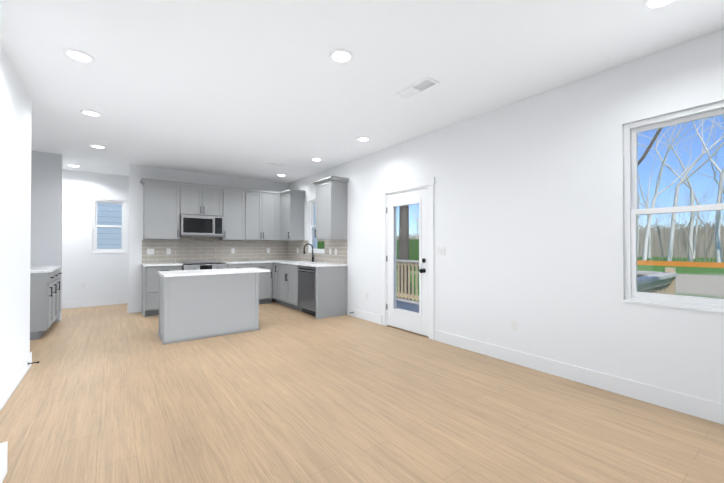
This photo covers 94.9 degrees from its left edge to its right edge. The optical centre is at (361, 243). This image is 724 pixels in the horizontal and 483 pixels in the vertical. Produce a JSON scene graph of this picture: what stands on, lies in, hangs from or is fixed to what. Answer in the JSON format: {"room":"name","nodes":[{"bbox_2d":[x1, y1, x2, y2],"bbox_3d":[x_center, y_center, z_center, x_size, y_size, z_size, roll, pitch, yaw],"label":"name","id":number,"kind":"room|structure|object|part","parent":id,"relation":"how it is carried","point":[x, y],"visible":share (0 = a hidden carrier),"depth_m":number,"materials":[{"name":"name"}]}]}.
{"room":"kitchen","nodes":[
{"label":"kitchen","id":0,"kind":"room"},
{"bbox_2d":[0,43,31,389],"bbox_3d":[-3.080,-0.123,2.327,0.770,2.770,2.260,0,-1,-37],"label":"wall","id":1,"kind":"structure","parent":0,"point":[15,164],"depth_m":2.88,"materials":[{"name":"white paint"}]},
{"bbox_2d":[0,352,31,410],"bbox_3d":[-2.772,1.194,2.558,0.017,0.140,2.275,0,-1,-37],"label":"baseboard","id":2,"kind":"structure","parent":1,"relation":"attached to","point":[10,386],"depth_m":2.85,"materials":[{"name":"white paint"}]},
{"bbox_2d":[30,151,61,321],"bbox_3d":[-5.346,-0.099,5.340,0.770,2.770,0.120,0,-1,-37],"label":"wall","id":3,"kind":"structure","parent":0,"point":[46,210],"depth_m":5.42,"materials":[{"name":"white paint"}]},
{"bbox_2d":[61,169,128,301],"bbox_3d":[-4.570,-0.080,7.719,4.870,2.770,0.150,0,-1,-37],"label":"wall","id":4,"kind":"structure","parent":0,"point":[104,275],"depth_m":6.83,"materials":[{"name":"white paint"}]},
{"bbox_2d":[61,297,127,308],"bbox_3d":[-5.328,1.230,7.035,2.550,0.140,0.015,0,-1,-37],"label":"baseboard","id":5,"kind":"structure","parent":4,"relation":"attached to","point":[122,300],"depth_m":6.87,"materials":[{"name":"white paint"}]},
{"bbox_2d":[92,199,125,252],"bbox_3d":[-5.379,-0.363,7.083,0.570,1.134,0.127,0,-1,-37],"label":"nook window","id":6,"kind":"structure","parent":4,"relation":"in","point":[95,226],"depth_m":7.06,"materials":[{"name":"white plastic"}]},
{"bbox_3d":[-5.392,-0.364,7.100,0.418,0.978,0.039,0,-1,-37],"label":"glass","id":7,"kind":"part","parent":6,"relation":"part of","materials":[{"name":"clear glass"}]},
{"bbox_2d":[128,164,287,305],"bbox_3d":[-3.101,-0.084,7.179,3.170,2.770,0.120,0,-1,-37],"label":"wall","id":8,"kind":"structure","parent":0,"point":[137,173],"depth_m":6.29,"materials":[{"name":"white paint"}]},
{"bbox_2d":[128,304,141,312],"bbox_3d":[-4.022,1.226,6.559,0.995,0.140,0.015,0,-1,-37],"label":"baseboard","id":9,"kind":"structure","parent":8,"relation":"attached to","point":[132,308],"depth_m":6.21,"materials":[{"name":"white paint"}]},
{"bbox_2d":[144,180,183,239],"bbox_3d":[-3.799,-0.611,6.368,0.635,1.070,0.339,0,-1,-37],"label":"upper cabinet","id":10,"kind":"object","parent":8,"relation":"attached to","point":[173,210],"depth_m":6.22,"materials":[{"name":"grey paint"}]},
{"bbox_2d":[180,208,223,239],"bbox_3d":[-3.256,-0.376,6.713,0.764,0.487,0.438,0,-1,-37],"label":"microwave","id":11,"kind":"object","parent":8,"relation":"attached to","point":[210,224],"depth_m":6.57,"materials":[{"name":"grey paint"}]},
{"bbox_2d":[184,184,223,211],"bbox_3d":[-3.285,-0.848,6.756,0.780,0.590,0.339,0,-1,-37],"label":"upper cabinet","id":12,"kind":"object","parent":8,"relation":"attached to","point":[197,197],"depth_m":6.62,"materials":[{"name":"grey paint"}]},
{"bbox_2d":[216,188,247,239],"bbox_3d":[-2.790,-0.605,7.127,0.590,1.070,0.339,0,-1,-37],"label":"upper cabinet","id":13,"kind":"object","parent":8,"relation":"attached to","point":[235,199],"depth_m":7.02,"materials":[{"name":"grey paint"}]},
{"bbox_2d":[248,192,275,239],"bbox_3d":[-2.340,-0.602,7.465,0.795,1.070,0.339,0,-1,-37],"label":"upper cabinet","id":14,"kind":"object","parent":8,"relation":"attached to","point":[261,205],"depth_m":7.35,"materials":[{"name":"grey paint"}]},
{"bbox_2d":[0,301,723,482],"bbox_3d":[-1.988,1.292,2.361,7.470,0.060,11.800,0,-1,-37],"label":"floor","id":15,"kind":"structure","parent":0,"point":[116,393],"depth_m":2.44,"materials":[{"name":"brown wood"}]},
{"bbox_2d":[30,270,53,339],"bbox_3d":[-4.630,0.837,4.503,0.615,0.884,0.483,0,-1,-37],"label":"base cabinet","id":16,"kind":"object","parent":15,"relation":"on","point":[44,297],"depth_m":4.45,"materials":[{"name":"grey wood"}]},
{"bbox_2d":[30,266,61,273],"bbox_3d":[-4.858,0.382,4.826,0.634,0.032,1.270,0,-1,-37],"label":"countertop","id":17,"kind":"structure","parent":16,"relation":"on","point":[51,268],"depth_m":4.85,"materials":[{"name":"white stone"}]},
{"bbox_2d":[54,270,57,320],"bbox_3d":[-4.866,0.840,4.817,0.615,0.884,0.544,0,-1,-37],"label":"base cabinet","id":18,"kind":"object","parent":15,"relation":"on","point":[55,271],"depth_m":5.11,"materials":[{"name":"grey wood"}]},
{"bbox_2d":[58,270,61,315],"bbox_3d":[-5.103,0.842,5.132,0.615,0.884,0.483,0,-1,-37],"label":"base cabinet","id":19,"kind":"object","parent":15,"relation":"on","point":[59,273],"depth_m":5.40,"materials":[{"name":"grey wood"}]},
{"bbox_2d":[157,272,259,344],"bbox_3d":[-2.222,0.852,4.849,1.243,0.860,0.692,0,-1,-37],"label":"kitchen island","id":20,"kind":"object","parent":15,"relation":"on","point":[199,304],"depth_m":4.54,"materials":[{"name":"grey wood"}]},
{"bbox_2d":[161,268,268,275],"bbox_3d":[-2.156,0.415,4.891,1.396,0.032,0.695,0,-1,-37],"label":"island countertop","id":21,"kind":"structure","parent":20,"relation":"on","point":[187,272],"depth_m":4.88,"materials":[{"name":"white stone"}]},
{"bbox_2d":[141,239,347,318],"bbox_3d":[-2.218,0.608,6.153,2.984,1.369,2.569,0,-1,-37],"label":"kitchen perimeter","id":22,"kind":"object","parent":15,"relation":"on","point":[305,281],"visible":0.71,"depth_m":6.49,"materials":[{"name":"grey wood"}]},
{"bbox_2d":[147,249,153,254],"bbox_3d":[-4.049,0.155,6.366,0.116,0.114,0.013,0,-1,-37],"label":"light switch","id":23,"kind":"object","parent":22,"relation":"attached to","point":[150,251],"visible":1,"depth_m":6.37,"materials":[{"name":"white plastic"}]},
{"bbox_2d":[178,261,226,269],"bbox_3d":[-3.166,0.814,6.585,0.760,0.905,0.735,0,-1,-37],"label":"range","id":24,"kind":"object","parent":22,"relation":"in","point":[185,265],"depth_m":6.36,"materials":[{"name":"silver metal"}]},
{"bbox_2d":[298,266,315,316],"bbox_3d":[-0.776,0.855,6.144,0.585,0.875,0.660,0,-1,-37],"label":"dishwasher","id":25,"kind":"object","parent":22,"relation":"in","point":[306,274],"depth_m":5.96,"materials":[{"name":"silver metal"}]},
{"bbox_2d":[303,243,314,261],"bbox_3d":[-1.089,0.191,6.844,0.244,0.382,0.090,0,-1,-37],"label":"faucet","id":26,"kind":"object","parent":22,"relation":"on","point":[313,258],"depth_m":6.89,"materials":[{"name":"black metal"}]},
{"bbox_2d":[0,0,723,182],"bbox_3d":[-1.988,-1.558,2.384,7.470,0.100,11.800,0,-1,-37],"label":"ceiling","id":27,"kind":"structure","parent":0,"point":[249,89],"depth_m":2.83,"materials":[{"name":"white paint"}]},
{"bbox_2d":[63,48,94,62],"bbox_3d":[-2.266,-1.500,2.662,0.196,0.011,0.196,0,-1,-37],"label":"recessed light","id":28,"kind":"object","parent":27,"relation":"in","point":[78,55],"visible":1,"depth_m":2.65,"materials":[{"name":"white paint"}]},
{"bbox_2d":[80,109,101,116],"bbox_3d":[-3.104,-1.491,3.809,0.196,0.011,0.196,0,-1,-37],"label":"recessed light","id":29,"kind":"object","parent":27,"relation":"in","point":[91,113],"visible":0.98,"depth_m":3.80,"materials":[{"name":"white paint"}]},
{"bbox_2d":[90,145,105,148],"bbox_3d":[-4.044,-1.480,5.092,0.196,0.011,0.196,0,-1,-37],"label":"recessed light","id":30,"kind":"object","parent":27,"relation":"in","point":[99,146],"visible":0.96,"depth_m":5.07,"materials":[{"name":"white paint"}]},
{"bbox_2d":[268,163,284,166],"bbox_3d":[-1.607,-1.472,6.211,0.300,0.010,0.120,0,-1,-37],"label":"ceiling vent","id":31,"kind":"object","parent":27,"relation":"in","point":[274,164],"visible":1,"depth_m":6.19,"materials":[{"name":"white metal"}]},
{"bbox_2d":[329,48,352,62],"bbox_3d":[-0.166,-1.500,2.665,0.196,0.011,0.196,0,-1,-37],"label":"recessed light","id":32,"kind":"object","parent":27,"relation":"in","point":[340,55],"visible":1,"depth_m":2.65,"materials":[{"name":"white paint"}]},
{"bbox_2d":[357,137,369,141],"bbox_3d":[0.019,-1.483,4.731,0.196,0.011,0.196,0,-1,-37],"label":"recessed light","id":33,"kind":"object","parent":27,"relation":"in","point":[363,139],"visible":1,"depth_m":4.72,"materials":[{"name":"white paint"}]},
{"bbox_2d":[394,77,439,99],"bbox_3d":[0.527,-1.496,3.224,0.170,0.010,0.440,0,-1,-37],"label":"ceiling vent","id":34,"kind":"object","parent":27,"relation":"in","point":[421,86],"visible":1,"depth_m":3.20,"materials":[{"name":"white metal"}]},
{"bbox_2d":[642,0,675,9],"bbox_3d":[1.853,-1.505,2.044,0.196,0.011,0.196,0,-1,-37],"label":"recessed light","id":35,"kind":"object","parent":27,"relation":"in","point":[651,4],"visible":1,"depth_m":2.08,"materials":[{"name":"white paint"}]},
{"bbox_2d":[288,29,723,403],"bbox_3d":[0.892,-0.104,4.632,0.150,2.770,11.650,0,-1,-37],"label":"wall","id":36,"kind":"structure","parent":0,"point":[529,214],"depth_m":3.23,"materials":[{"name":"white paint"}]},
{"bbox_2d":[280,192,303,239],"bbox_3d":[-1.582,-0.602,7.506,0.350,1.070,0.530,0,-1,-37],"label":"upper cabinet","id":37,"kind":"object","parent":36,"relation":"attached to","point":[291,203],"depth_m":7.33,"materials":[{"name":"grey paint"}]},
{"bbox_2d":[308,200,324,252],"bbox_3d":[-0.915,-0.363,6.998,0.127,1.134,0.700,0,-1,-37],"label":"kitchen window","id":38,"kind":"structure","parent":36,"relation":"in","point":[312,225],"depth_m":7.22,"materials":[{"name":"white plastic"}]},
{"bbox_2d":[314,176,347,239],"bbox_3d":[-0.581,-0.612,6.175,0.350,1.070,0.580,0,-1,-37],"label":"upper cabinet","id":39,"kind":"object","parent":36,"relation":"attached to","point":[331,194],"depth_m":5.98,"materials":[{"name":"grey paint"}]},
{"bbox_2d":[347,307,381,324],"bbox_3d":[0.025,1.219,5.638,0.015,0.140,0.945,0,-1,-37],"label":"baseboard","id":40,"kind":"structure","parent":36,"relation":"attached to","point":[371,317],"depth_m":5.58,"materials":[{"name":"white paint"}]},
{"bbox_2d":[386,188,427,335],"bbox_3d":[0.628,0.255,4.837,0.134,2.011,0.854,0,-1,-37],"label":"patio door","id":41,"kind":"structure","parent":36,"relation":"in","point":[413,321],"depth_m":4.79,"materials":[{"name":"white paint"}]},
{"bbox_3d":[0.596,0.232,4.836,0.082,1.590,0.816,0,-1,-37],"label":"patio door hardware","id":42,"kind":"part","parent":41,"relation":"part of","materials":[{"name":"black metal"}]},
{"bbox_2d":[394,203,418,311],"bbox_3d":[0.662,0.210,4.851,0.006,1.601,0.586,0,-1,-37],"label":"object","id":43,"kind":"structure","parent":41,"relation":"attached to","point":[406,258],"depth_m":4.90,"materials":[{"name":"clear glass"}]},
{"bbox_2d":[381,177,434,339],"bbox_3d":[0.693,0.203,4.874,0.174,2.160,1.094,0,-1,-37],"label":"door frame","id":44,"kind":"structure","parent":36,"relation":"attached to","point":[429,183],"depth_m":4.58,"materials":[{"name":"white paint"}]},
{"bbox_2d":[436,247,445,255],"bbox_3d":[1.021,0.098,4.321,0.013,0.114,0.162,0,-1,-37],"label":"light switch","id":45,"kind":"object","parent":36,"relation":"attached to","point":[440,250],"visible":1,"depth_m":4.31,"materials":[{"name":"white plastic"}]},
{"bbox_2d":[511,320,517,331],"bbox_3d":[1.618,0.872,3.525,0.009,0.114,0.070,0,-1,-37],"label":"outlet","id":46,"kind":"object","parent":36,"relation":"attached to","point":[514,325],"visible":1,"depth_m":3.52,"materials":[{"name":"white plastic"}]},
{"bbox_2d":[435,330,723,424],"bbox_3d":[2.637,1.191,2.164,0.015,0.140,5.565,0,-1,-37],"label":"baseboard","id":47,"kind":"structure","parent":36,"relation":"attached to","point":[709,410],"depth_m":2.89,"materials":[{"name":"white paint"}]},
{"bbox_2d":[623,101,723,312],"bbox_3d":[2.589,-0.261,2.338,0.127,1.494,1.200,0,-1,-37],"label":"living room window","id":48,"kind":"structure","parent":36,"relation":"in","point":[632,211],"depth_m":2.66,"materials":[{"name":"white plastic"}]},
{"label":"outside","id":49,"kind":"structure","parent":0,"visible":0},
{"bbox_2d":[97,115,723,312],"bbox_3d":[16.777,-12.908,43.932,320.000,31.012,350.000,0,-1,-37],"label":"yard","id":50,"kind":"structure","parent":49,"point":[407,268],"depth_m":34.00,"materials":[{"name":"plant"}]},
{"bbox_3d":[1.546,0.861,5.867,2.370,1.060,5.550,0,-1,-37],"label":"deck railing","id":51,"kind":"part","parent":50,"relation":"part of","materials":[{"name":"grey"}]}
]}

